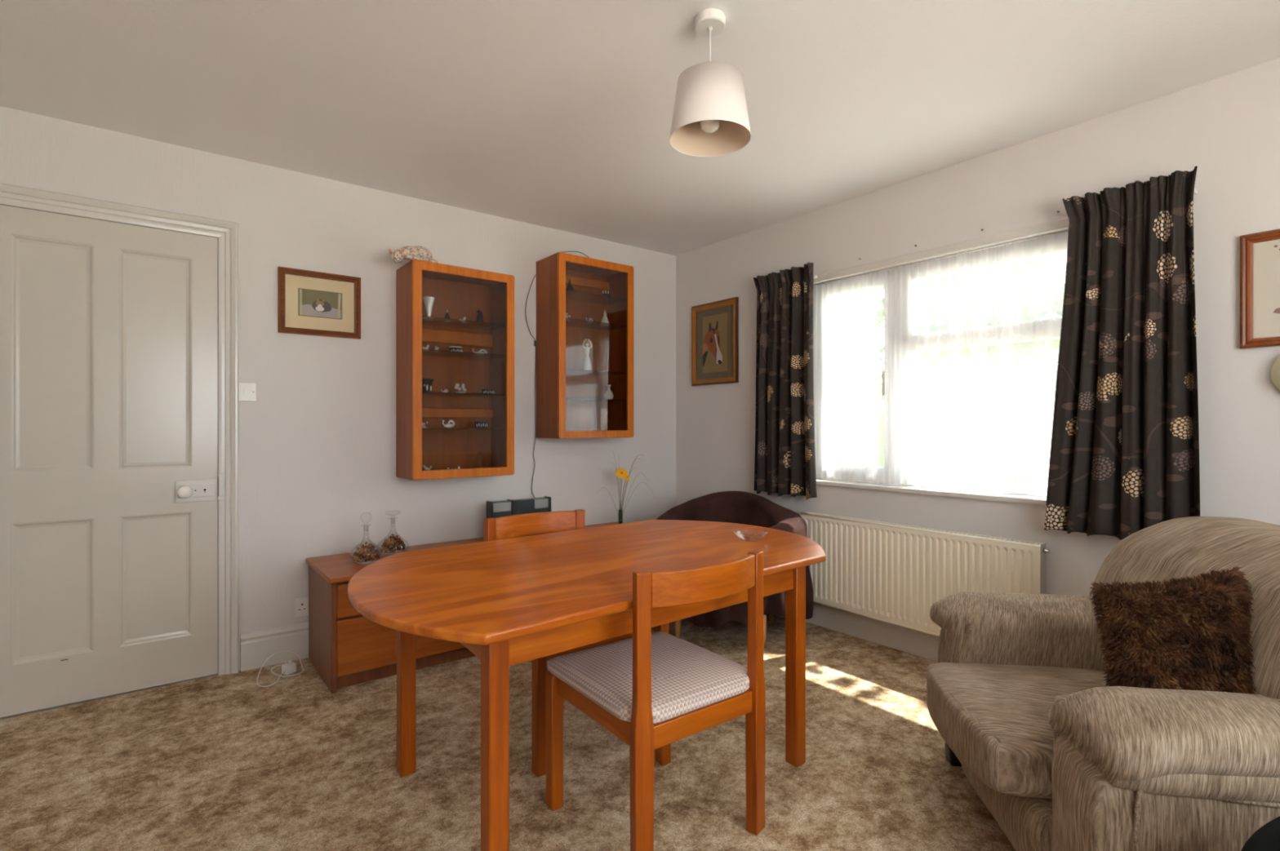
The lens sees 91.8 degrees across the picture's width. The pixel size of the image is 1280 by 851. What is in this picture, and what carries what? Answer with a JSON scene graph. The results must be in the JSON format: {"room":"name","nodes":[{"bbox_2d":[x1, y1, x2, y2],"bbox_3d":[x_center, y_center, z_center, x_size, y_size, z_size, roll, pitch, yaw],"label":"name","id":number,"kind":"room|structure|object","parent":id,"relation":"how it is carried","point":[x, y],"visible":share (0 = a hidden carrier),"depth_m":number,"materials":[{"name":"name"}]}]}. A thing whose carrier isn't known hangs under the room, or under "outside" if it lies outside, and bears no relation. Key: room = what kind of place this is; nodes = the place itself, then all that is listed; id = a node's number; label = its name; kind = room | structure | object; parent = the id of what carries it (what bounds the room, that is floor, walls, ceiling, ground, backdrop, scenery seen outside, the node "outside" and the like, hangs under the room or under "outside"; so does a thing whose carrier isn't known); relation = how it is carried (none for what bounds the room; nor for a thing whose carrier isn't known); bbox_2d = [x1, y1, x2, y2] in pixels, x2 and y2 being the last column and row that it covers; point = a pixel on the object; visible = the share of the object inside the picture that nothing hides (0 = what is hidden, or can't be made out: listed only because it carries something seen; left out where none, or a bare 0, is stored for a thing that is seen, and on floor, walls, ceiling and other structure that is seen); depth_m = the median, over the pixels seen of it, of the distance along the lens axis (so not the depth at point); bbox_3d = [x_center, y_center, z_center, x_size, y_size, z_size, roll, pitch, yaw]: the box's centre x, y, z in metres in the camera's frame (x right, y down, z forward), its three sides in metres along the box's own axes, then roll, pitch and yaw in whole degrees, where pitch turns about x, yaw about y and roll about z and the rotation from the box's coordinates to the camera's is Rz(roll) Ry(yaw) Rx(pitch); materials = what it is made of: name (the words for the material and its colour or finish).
{"room":"dining room","nodes":[
{"label":"dining room","id":0,"kind":"room"},
{"bbox_2d":[0,106,675,719],"bbox_3d":[-1.488,0.000,3.560,4.510,2.500,0.550,0,0,-38],"label":"wall","id":1,"kind":"structure","parent":0,"point":[317,439],"depth_m":3.18,"materials":[{"name":"paint"}]},
{"bbox_2d":[0,204,223,718],"bbox_3d":[-2.225,0.140,2.614,0.778,2.005,0.106,0,0,-38],"label":"door","id":2,"kind":"structure","parent":1,"relation":"in","point":[109,498],"depth_m":2.61,"materials":[{"name":"beige paint"}]},
{"bbox_2d":[0,182,239,675],"bbox_3d":[-2.273,0.103,2.660,0.918,2.093,0.150,0,0,-38],"label":"door frame","id":3,"kind":"structure","parent":1,"relation":"attached to","point":[227,233],"depth_m":2.86,"materials":[{"name":"white paint"}]},
{"bbox_2d":[239,382,256,401],"bbox_3d":[-1.856,-0.158,2.918,0.087,0.087,0.013,0,0,-38],"label":"light switch","id":4,"kind":"object","parent":1,"relation":"attached to","point":[247,391],"visible":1,"depth_m":2.92,"materials":[{"name":"white plastic"}]},
{"bbox_2d":[240,622,308,671],"bbox_3d":[-0.799,1.065,3.733,2.710,0.170,0.020,0,0,-38],"label":"baseboard","id":5,"kind":"structure","parent":1,"relation":"attached to","point":[255,647],"depth_m":2.98,"materials":[{"name":"white paint"}]},
{"bbox_2d":[294,596,308,617],"bbox_3d":[-1.639,0.897,3.089,0.146,0.091,0.010,0,0,-38],"label":"wall socket","id":6,"kind":"object","parent":1,"relation":"attached to","point":[301,605],"visible":0.5,"depth_m":3.06,"materials":[{"name":"white plastic"}]},
{"bbox_2d":[277,266,360,339],"bbox_3d":[-1.601,-0.609,3.110,0.373,0.318,0.020,0,0,-38],"label":"framed picture","id":7,"kind":"object","parent":1,"relation":"attached to","point":[308,304],"visible":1,"depth_m":3.11,"materials":[{"name":"brown wood"}]},
{"bbox_2d":[297,288,342,319],"bbox_3d":[-1.605,-0.610,3.116,0.200,0.136,0.001,0,0,-38],"label":"print","id":8,"kind":"object","parent":7,"relation":"attached to","point":[313,304],"depth_m":3.11,"materials":[{"name":"multicoloured paper"}]},
{"bbox_2d":[395,259,514,479],"bbox_3d":[-1.007,-0.281,3.402,0.560,1.114,0.281,0,0,-38],"label":"display cabinet","id":9,"kind":"object","parent":1,"relation":"attached to","point":[461,291],"visible":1,"depth_m":3.46,"materials":[{"name":"brown wood"}]},
{"bbox_2d":[389,245,438,263],"bbox_3d":[-1.168,-0.874,3.190,0.138,0.120,0.265,0,0,44],"label":"figurine","id":10,"kind":"object","parent":9,"relation":"on","point":[416,252],"visible":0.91,"depth_m":3.15,"materials":[{"name":"ceramic"}]},
{"bbox_2d":[422,465,431,470],"bbox_3d":[-1.129,0.234,3.313,0.064,0.049,0.036,0,0,-38],"label":"animal","id":11,"kind":"object","parent":9,"relation":"in","point":[424,466],"visible":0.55,"depth_m":3.29},
{"bbox_2d":[422,378,434,391],"bbox_3d":[-1.135,-0.212,3.308,0.072,0.072,0.072,0,0,-38],"label":"vase","id":12,"kind":"object","parent":9,"relation":"on","point":[426,383],"visible":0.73,"depth_m":3.29,"materials":[{"name":"black ceramic"}]},
{"bbox_2d":[422,296,434,320],"bbox_3d":[-1.129,-0.625,3.313,0.060,0.118,0.060,0,0,-38],"label":"glass vase","id":13,"kind":"object","parent":9,"relation":"on","point":[428,301],"visible":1,"depth_m":3.30,"materials":[{"name":"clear glass"}]},
{"bbox_2d":[444,310,450,322],"bbox_3d":[-1.049,-0.600,3.374,0.036,0.068,0.036,0,0,-38],"label":"glass ornament","id":14,"kind":"object","parent":9,"relation":"on","point":[446,317],"visible":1,"depth_m":3.37,"materials":[{"name":"clear glass"}]},
{"bbox_2d":[442,420,454,427],"bbox_3d":[-1.043,-0.009,3.378,0.071,0.045,0.029,0,0,-38],"label":"animal","id":15,"kind":"object","parent":9,"relation":"on","point":[447,425],"visible":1,"depth_m":3.37},
{"bbox_2d":[448,346,462,351],"bbox_3d":[-1.012,-0.414,3.402,0.071,0.036,0.073,0,0,-38],"label":"box","id":16,"kind":"object","parent":9,"relation":"on","point":[452,348],"visible":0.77,"depth_m":3.37,"materials":[{"name":"black"}]},
{"bbox_2d":[454,383,466,393],"bbox_3d":[-0.990,-0.204,3.420,0.066,0.058,0.033,0,0,-38],"label":"figurine","id":17,"kind":"object","parent":9,"relation":"on","point":[456,387],"visible":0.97,"depth_m":3.42,"materials":[{"name":"white ceramic"}]},
{"bbox_2d":[459,316,466,324],"bbox_3d":[-0.979,-0.583,3.428,0.038,0.037,0.020,0,0,-38],"label":"animal","id":18,"kind":"object","parent":9,"relation":"on","point":[463,321],"visible":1,"depth_m":3.43},
{"bbox_2d":[422,391,505,396],"bbox_3d":[-1.015,-0.172,3.412,0.526,0.006,0.233,0,0,-38],"label":"glass shelf","id":19,"kind":"object","parent":9,"relation":"attached to","point":[424,393],"depth_m":3.47,"materials":[{"name":"clear glass"}]},
{"bbox_2d":[422,348,505,359],"bbox_3d":[-1.015,-0.392,3.412,0.526,0.006,0.233,0,0,-38],"label":"glass shelf","id":20,"kind":"object","parent":9,"relation":"attached to","point":[432,354],"depth_m":3.45,"materials":[{"name":"clear glass"}]},
{"bbox_2d":[471,348,487,353],"bbox_3d":[-0.901,-0.414,3.488,0.092,0.036,0.036,0,0,-38],"label":"swan","id":21,"kind":"object","parent":9,"relation":"on","point":[481,350],"visible":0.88,"depth_m":3.49,"materials":[{"name":"white ceramic"}]},
{"bbox_2d":[475,309,484,325],"bbox_3d":[-0.898,-0.608,3.491,0.053,0.089,0.034,0,0,-38],"label":"penguin","id":22,"kind":"object","parent":9,"relation":"on","point":[480,322],"visible":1,"depth_m":3.48},
{"bbox_2d":[474,421,487,428],"bbox_3d":[-0.896,-0.005,3.492,0.071,0.039,0.073,0,0,-38],"label":"box","id":23,"kind":"object","parent":9,"relation":"on","point":[477,424],"visible":1,"depth_m":3.46,"materials":[{"name":"black"}]},
{"bbox_2d":[480,389,494,394],"bbox_3d":[-0.864,-0.190,3.517,0.071,0.030,0.073,0,0,-38],"label":"box","id":24,"kind":"object","parent":9,"relation":"on","point":[483,391],"visible":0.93,"depth_m":3.49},
{"bbox_2d":[536,252,634,439],"bbox_3d":[-0.343,-0.471,3.918,0.552,1.097,0.281,0,0,-38],"label":"display cabinet","id":25,"kind":"object","parent":1,"relation":"attached to","point":[571,403],"visible":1,"depth_m":4.00,"materials":[{"name":"brown wood"}]},
{"bbox_2d":[524,275,537,497],"bbox_3d":[-0.645,-0.226,3.791,0.078,1.423,0.109,0,0,-38],"label":"hanging cable","id":26,"kind":"object","parent":25,"relation":"hanging from","point":[535,341],"visible":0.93,"depth_m":3.84,"materials":[{"name":"grey plastic"}]},
{"bbox_2d":[565,313,570,321],"bbox_3d":[-0.450,-0.671,3.840,0.056,0.052,0.031,0,0,-38],"label":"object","id":27,"kind":"object","parent":25,"relation":"on","point":[569,316],"visible":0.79,"depth_m":3.84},
{"bbox_2d":[565,279,574,295],"bbox_3d":[-0.437,-0.863,3.849,0.060,0.095,0.060,0,0,-38],"label":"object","id":28,"kind":"object","parent":25,"relation":"on","point":[569,290],"visible":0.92,"depth_m":3.83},
{"bbox_2d":[556,251,589,257],"bbox_3d":[-0.326,-1.032,3.836,0.084,0.022,0.464,0,0,35],"label":"cord","id":29,"kind":"object","parent":25,"relation":"on","point":[563,251],"visible":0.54,"depth_m":3.70,"materials":[{"name":"plastic"}]},
{"bbox_2d":[582,338,591,370],"bbox_3d":[-0.335,-0.445,3.928,0.060,0.208,0.060,0,0,1],"label":"figurine","id":30,"kind":"object","parent":25,"relation":"on","point":[587,366],"visible":0.94,"depth_m":3.92,"materials":[{"name":"white ceramic"}]},
{"bbox_2d":[586,317,592,324],"bbox_3d":[-0.321,-0.666,3.939,0.052,0.040,0.021,0,0,-38],"label":"animal","id":31,"kind":"object","parent":25,"relation":"on","point":[589,322],"visible":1,"depth_m":3.93},
{"bbox_2d":[565,398,624,402],"bbox_3d":[-0.350,-0.162,3.927,0.518,0.006,0.233,0,0,-38],"label":"glass shelf","id":32,"kind":"object","parent":25,"relation":"attached to","point":[567,400],"depth_m":4.03,"materials":[{"name":"clear glass"}]},
{"bbox_2d":[565,368,624,376],"bbox_3d":[-0.350,-0.337,3.927,0.518,0.006,0.233,0,0,-38],"label":"glass shelf","id":33,"kind":"object","parent":25,"relation":"attached to","point":[569,372],"depth_m":3.97,"materials":[{"name":"clear glass"}]},
{"bbox_2d":[600,310,608,326],"bbox_3d":[-0.228,-0.698,4.011,0.056,0.104,0.056,0,0,-38],"label":"bell","id":34,"kind":"object","parent":25,"relation":"on","point":[604,322],"visible":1,"depth_m":4.00,"materials":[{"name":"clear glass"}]},
{"bbox_2d":[600,290,609,300],"bbox_3d":[-0.223,-0.844,4.015,0.060,0.057,0.060,0,0,-38],"label":"bowl","id":35,"kind":"object","parent":25,"relation":"on","point":[605,296],"visible":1,"depth_m":4.00,"materials":[{"name":"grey glass"}]},
{"bbox_2d":[604,385,613,399],"bbox_3d":[-0.203,-0.215,4.030,0.062,0.098,0.062,0,0,-38],"label":"vase","id":36,"kind":"object","parent":25,"relation":"on","point":[608,394],"visible":0.94,"depth_m":4.01,"materials":[{"name":"white ceramic"}]},
{"bbox_2d":[0,614,1016,850],"bbox_3d":[0.068,1.200,1.349,4.260,0.100,4.850,0,0,-38],"label":"floor","id":37,"kind":"structure","parent":0,"point":[229,762],"depth_m":2.06,"materials":[{"name":"brown carpet"}]},
{"bbox_2d":[256,650,303,687],"bbox_3d":[-1.666,1.111,2.854,0.180,0.078,0.229,0,0,27],"label":"charger","id":38,"kind":"object","parent":37,"relation":"on","point":[290,668],"visible":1,"depth_m":2.86,"materials":[{"name":"white plastic"}]},
{"bbox_2d":[306,521,623,693],"bbox_3d":[-0.733,0.901,3.429,1.902,0.497,0.532,0,0,-38],"label":"sideboard","id":39,"kind":"object","parent":37,"relation":"on","point":[346,648],"visible":0.35,"depth_m":2.78,"materials":[{"name":"brown wood"}]},
{"bbox_2d":[349,511,382,564],"bbox_3d":[-1.306,0.532,2.954,0.142,0.241,0.142,0,0,-38],"label":"glass decanter","id":40,"kind":"object","parent":39,"relation":"on","point":[366,512],"visible":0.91,"depth_m":2.94,"materials":[{"name":"clear glass"}]},
{"bbox_2d":[352,542,379,563],"bbox_3d":[-1.305,0.599,2.953,0.122,0.086,0.121,0,0,-38],"label":"dried petals","id":41,"kind":"object","parent":40,"relation":"in","point":[363,553],"visible":1,"depth_m":2.93,"materials":[{"name":"brown plant"}]},
{"bbox_2d":[377,511,409,555],"bbox_3d":[-1.265,0.545,3.175,0.160,0.215,0.160,0,0,-38],"label":"glass decanter","id":42,"kind":"object","parent":39,"relation":"on","point":[394,552],"visible":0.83,"depth_m":3.16,"materials":[{"name":"clear glass"}]},
{"bbox_2d":[381,533,405,552],"bbox_3d":[-1.265,0.600,3.174,0.119,0.088,0.120,0,0,-38],"label":"dried petals","id":43,"kind":"object","parent":42,"relation":"in","point":[396,545],"visible":1,"depth_m":3.15,"materials":[{"name":"brown plant"}]},
{"bbox_2d":[486,496,551,538],"bbox_3d":[-0.701,0.540,3.606,0.384,0.226,0.066,0,0,-38],"label":"radio","id":44,"kind":"object","parent":39,"relation":"on","point":[495,509],"visible":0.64,"depth_m":3.57,"materials":[{"name":"black plastic"}]},
{"bbox_3d":[-0.126,0.598,4.002,0.030,0.110,0.030,0,0,-38],"label":"bud vase","id":45,"kind":"object","parent":39,"relation":"on","visible":0},
{"bbox_2d":[615,467,628,524],"bbox_3d":[-0.117,0.456,3.961,0.076,0.371,0.070,0,0,31],"label":"gerbera","id":46,"kind":"object","parent":45,"relation":"in","point":[620,473],"visible":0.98,"depth_m":3.96,"materials":[{"name":"yellow plant"}]},
{"bbox_2d":[596,452,653,523],"bbox_3d":[-0.092,0.399,4.017,0.415,0.469,0.044,0,0,-23],"label":"grass blades","id":47,"kind":"object","parent":45,"relation":"in","point":[613,452],"visible":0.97,"depth_m":4.01,"materials":[{"name":"green plant"}]},
{"bbox_2d":[621,475,630,510],"bbox_3d":[-0.090,0.475,4.003,0.062,0.332,0.052,0,0,-38],"label":"gerbera","id":48,"kind":"object","parent":45,"relation":"in","point":[627,478],"visible":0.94,"depth_m":4.00,"materials":[{"name":"yellow plant"}]},
{"bbox_2d":[484,509,632,777],"bbox_3d":[-0.298,0.755,2.357,0.460,0.790,0.519,0,0,-36],"label":"dining chair","id":49,"kind":"object","parent":37,"relation":"on","point":[529,524],"visible":0.11,"depth_m":2.38,"materials":[{"name":"brown wood"}]},
{"bbox_2d":[347,520,826,850],"bbox_3d":[-0.094,0.792,2.109,1.669,0.715,1.020,0,0,-38],"label":"dining table","id":50,"kind":"object","parent":37,"relation":"on","point":[511,602],"visible":0.96,"depth_m":1.79,"materials":[{"name":"brown wood"}]},
{"bbox_2d":[733,528,768,541],"bbox_3d":[0.419,0.417,2.349,0.132,0.034,0.132,0,0,-38],"label":"glass dish","id":51,"kind":"object","parent":50,"relation":"on","point":[735,532],"visible":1,"depth_m":2.32,"materials":[{"name":"clear glass"}]},
{"bbox_2d":[546,551,765,850],"bbox_3d":[0.045,0.755,1.812,0.460,0.790,0.519,0,0,-36],"label":"dining chair","id":52,"kind":"object","parent":37,"relation":"on","point":[652,691],"visible":1,"depth_m":1.69,"materials":[{"name":"brown wood"}]},
{"bbox_2d":[675,614,773,648],"bbox_3d":[0.488,0.785,3.503,0.726,0.732,0.726,0,0,-25],"label":"tub chair","id":53,"kind":"object","parent":37,"relation":"on","point":[678,623],"visible":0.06,"depth_m":3.33,"materials":[{"name":"brown wood"}]},
{"bbox_2d":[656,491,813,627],"bbox_3d":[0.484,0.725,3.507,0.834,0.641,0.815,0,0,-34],"label":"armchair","id":54,"kind":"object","parent":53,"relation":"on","point":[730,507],"visible":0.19,"depth_m":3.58,"materials":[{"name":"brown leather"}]},
{"bbox_2d":[926,516,1279,850],"bbox_3d":[1.373,0.716,1.641,1.094,0.868,1.044,0,0,8],"label":"armchair","id":55,"kind":"object","parent":37,"relation":"on","point":[1062,759],"visible":0.82,"depth_m":1.44,"materials":[{"name":"beige fabric"}]},
{"bbox_2d":[926,662,1111,799],"bbox_3d":[1.197,0.797,1.666,0.737,0.169,0.527,0,0,8],"label":"seat cushion","id":56,"kind":"object","parent":55,"relation":"on","point":[993,717],"depth_m":1.61,"materials":[{"name":"beige fabric"}]},
{"bbox_2d":[1089,566,1257,694],"bbox_3d":[1.334,0.549,1.458,0.494,0.406,0.218,0,0,9],"label":"fluffy cushion","id":57,"kind":"object","parent":55,"relation":"on","point":[1190,634],"visible":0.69,"depth_m":1.45,"materials":[{"name":"brown fur"}]},
{"bbox_2d":[1088,516,1279,699],"bbox_3d":[1.603,0.530,1.607,0.447,0.496,0.986,0,0,8],"label":"cushion","id":58,"kind":"object","parent":55,"relation":"on","point":[1183,547],"depth_m":1.71,"materials":[{"name":"beige fabric"}]},
{"bbox_2d":[1240,816,1279,850],"bbox_3d":[1.114,0.870,0.900,0.356,0.560,0.364,0,0,-38],"label":"footstool","id":59,"kind":"object","parent":37,"relation":"on","point":[1266,838],"visible":1,"depth_m":0.99,"materials":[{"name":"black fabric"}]},
{"bbox_2d":[0,0,1279,256],"bbox_3d":[0.202,-1.300,1.421,4.560,0.100,5.200,0,0,-38],"label":"ceiling","id":60,"kind":"structure","parent":0,"point":[555,114],"depth_m":2.25,"materials":[{"name":"white painted plaster"}]},
{"bbox_2d":[669,8,751,157],"bbox_3d":[0.215,-1.063,1.902,0.249,0.373,0.249,0,0,-38],"label":"pendant light","id":61,"kind":"object","parent":60,"relation":"hanging from","point":[710,117],"visible":1,"depth_m":1.84,"materials":[{"name":"white fabric"}]},
{"bbox_2d":[675,57,1279,595],"bbox_3d":[1.911,0.000,2.651,0.250,2.500,5.050,0,0,-38],"label":"wall","id":62,"kind":"structure","parent":0,"point":[1228,126],"depth_m":2.64,"materials":[{"name":"paint"}]},
{"bbox_2d":[691,297,738,386],"bbox_3d":[0.506,-0.563,4.243,0.020,0.562,0.440,0,0,-38],"label":"framed picture","id":63,"kind":"object","parent":62,"relation":"attached to","point":[714,331],"visible":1,"depth_m":4.24,"materials":[{"name":"brown wood"}]},
{"bbox_2d":[702,312,727,373],"bbox_3d":[0.513,-0.561,4.246,0.001,0.390,0.240,0,0,-38],"label":"print","id":64,"kind":"object","parent":63,"relation":"attached to","point":[714,324],"depth_m":4.24,"materials":[{"name":"beige paper"}]},
{"bbox_2d":[805,602,939,662],"bbox_3d":[1.713,1.065,2.687,0.020,0.170,4.750,0,0,-38],"label":"baseboard","id":65,"kind":"structure","parent":62,"relation":"attached to","point":[923,645],"depth_m":3.27,"materials":[{"name":"white paint"}]},
{"bbox_2d":[800,511,1049,636],"bbox_3d":[1.344,0.753,3.109,0.085,0.501,1.253,0,0,-38],"label":"radiator","id":66,"kind":"object","parent":62,"relation":"attached to","point":[893,574],"visible":0.77,"depth_m":3.08,"materials":[{"name":"beige metal"}]},
{"bbox_2d":[804,511,1043,545],"bbox_3d":[1.332,0.505,3.114,0.059,0.004,1.230,0,0,-38],"label":"grille","id":67,"kind":"object","parent":66,"relation":"attached to","point":[882,525],"depth_m":3.03,"materials":[{"name":"beige metal"}]},
{"bbox_2d":[816,479,1046,506],"bbox_3d":[1.456,0.329,3.083,0.120,0.026,1.630,0,0,-38],"label":"window sill","id":68,"kind":"structure","parent":62,"relation":"attached to","point":[1017,499],"depth_m":3.01,"materials":[{"name":"white paint"}]},
{"bbox_2d":[813,229,1068,497],"bbox_3d":[1.507,-0.265,3.116,0.120,1.170,1.520,0,0,-38],"label":"window","id":69,"kind":"structure","parent":62,"relation":"in","point":[1022,331],"depth_m":3.27,"materials":[{"name":"white plastic"}]},
{"bbox_2d":[813,217,1069,284],"bbox_3d":[1.439,-0.849,3.063,0.032,0.042,1.560,0,0,-38],"label":"batten","id":70,"kind":"object","parent":62,"relation":"attached to","point":[1063,224],"visible":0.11,"depth_m":2.97,"materials":[{"name":"white paint"}]},
{"bbox_2d":[813,229,1068,285],"bbox_3d":[1.467,-0.828,3.086,0.008,0.008,1.480,0,0,-38],"label":"wire","id":71,"kind":"object","parent":70,"relation":"attached to","point":[1064,231],"visible":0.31,"depth_m":3.02,"materials":[{"name":"white plastic"}]},
{"bbox_2d":[815,234,1053,496],"bbox_3d":[1.469,-0.257,3.087,0.036,1.137,1.480,0,0,-37],"label":"curtain","id":72,"kind":"object","parent":71,"relation":"hanging from","point":[1006,372],"visible":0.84,"depth_m":3.12,"materials":[{"name":"white fabric"}]},
{"bbox_2d":[1240,229,1279,349],"bbox_3d":[2.239,-0.468,2.007,0.020,0.395,0.430,0,0,-38],"label":"framed picture","id":73,"kind":"object","parent":62,"relation":"attached to","point":[1260,261],"visible":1,"depth_m":2.14,"materials":[{"name":"red wood"}]},
{"bbox_2d":[1253,239,1279,338],"bbox_3d":[2.245,-0.468,2.012,0.001,0.331,0.366,0,0,-38],"label":"print","id":74,"kind":"object","parent":73,"relation":"attached to","point":[1266,255],"depth_m":2.13,"materials":[{"name":"white paper"}]},
{"bbox_2d":[1270,356,1279,391],"bbox_3d":[2.189,-0.175,2.028,0.072,0.184,0.184,0,0,-38],"label":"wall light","id":75,"kind":"object","parent":62,"relation":"attached to","point":[1275,371],"visible":1,"depth_m":2.09,"materials":[{"name":"beige metal"}]},
{"bbox_3d":[0.903,-0.858,3.723,0.029,0.015,0.380,0,0,-38],"label":"rail","id":76,"kind":"object","parent":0,"visible":0},
{"bbox_2d":[753,262,817,499],"bbox_3d":[0.863,-0.247,3.682,0.095,1.343,0.466,0,0,-37],"label":"curtain","id":77,"kind":"object","parent":76,"relation":"hanging from","point":[784,464],"visible":1,"depth_m":3.65,"materials":[{"name":"fabric"}]},
{"bbox_3d":[1.924,-0.858,2.405,0.029,0.015,0.355,0,0,-38],"label":"rail","id":78,"kind":"object","parent":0,"visible":0},
{"bbox_2d":[1044,165,1199,540],"bbox_3d":[1.845,-0.236,2.393,0.093,1.361,0.488,0,0,-38],"label":"curtain","id":79,"kind":"object","parent":78,"relation":"hanging from","point":[1124,461],"visible":0.96,"depth_m":2.35,"materials":[{"name":"fabric"}]},
{"label":"outside","id":80,"kind":"structure","parent":0,"visible":0},
{"bbox_3d":[2.695,1.450,5.884,4.950,0.100,38.000,0,0,-38],"label":"paving","id":81,"kind":"object","parent":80,"visible":0},
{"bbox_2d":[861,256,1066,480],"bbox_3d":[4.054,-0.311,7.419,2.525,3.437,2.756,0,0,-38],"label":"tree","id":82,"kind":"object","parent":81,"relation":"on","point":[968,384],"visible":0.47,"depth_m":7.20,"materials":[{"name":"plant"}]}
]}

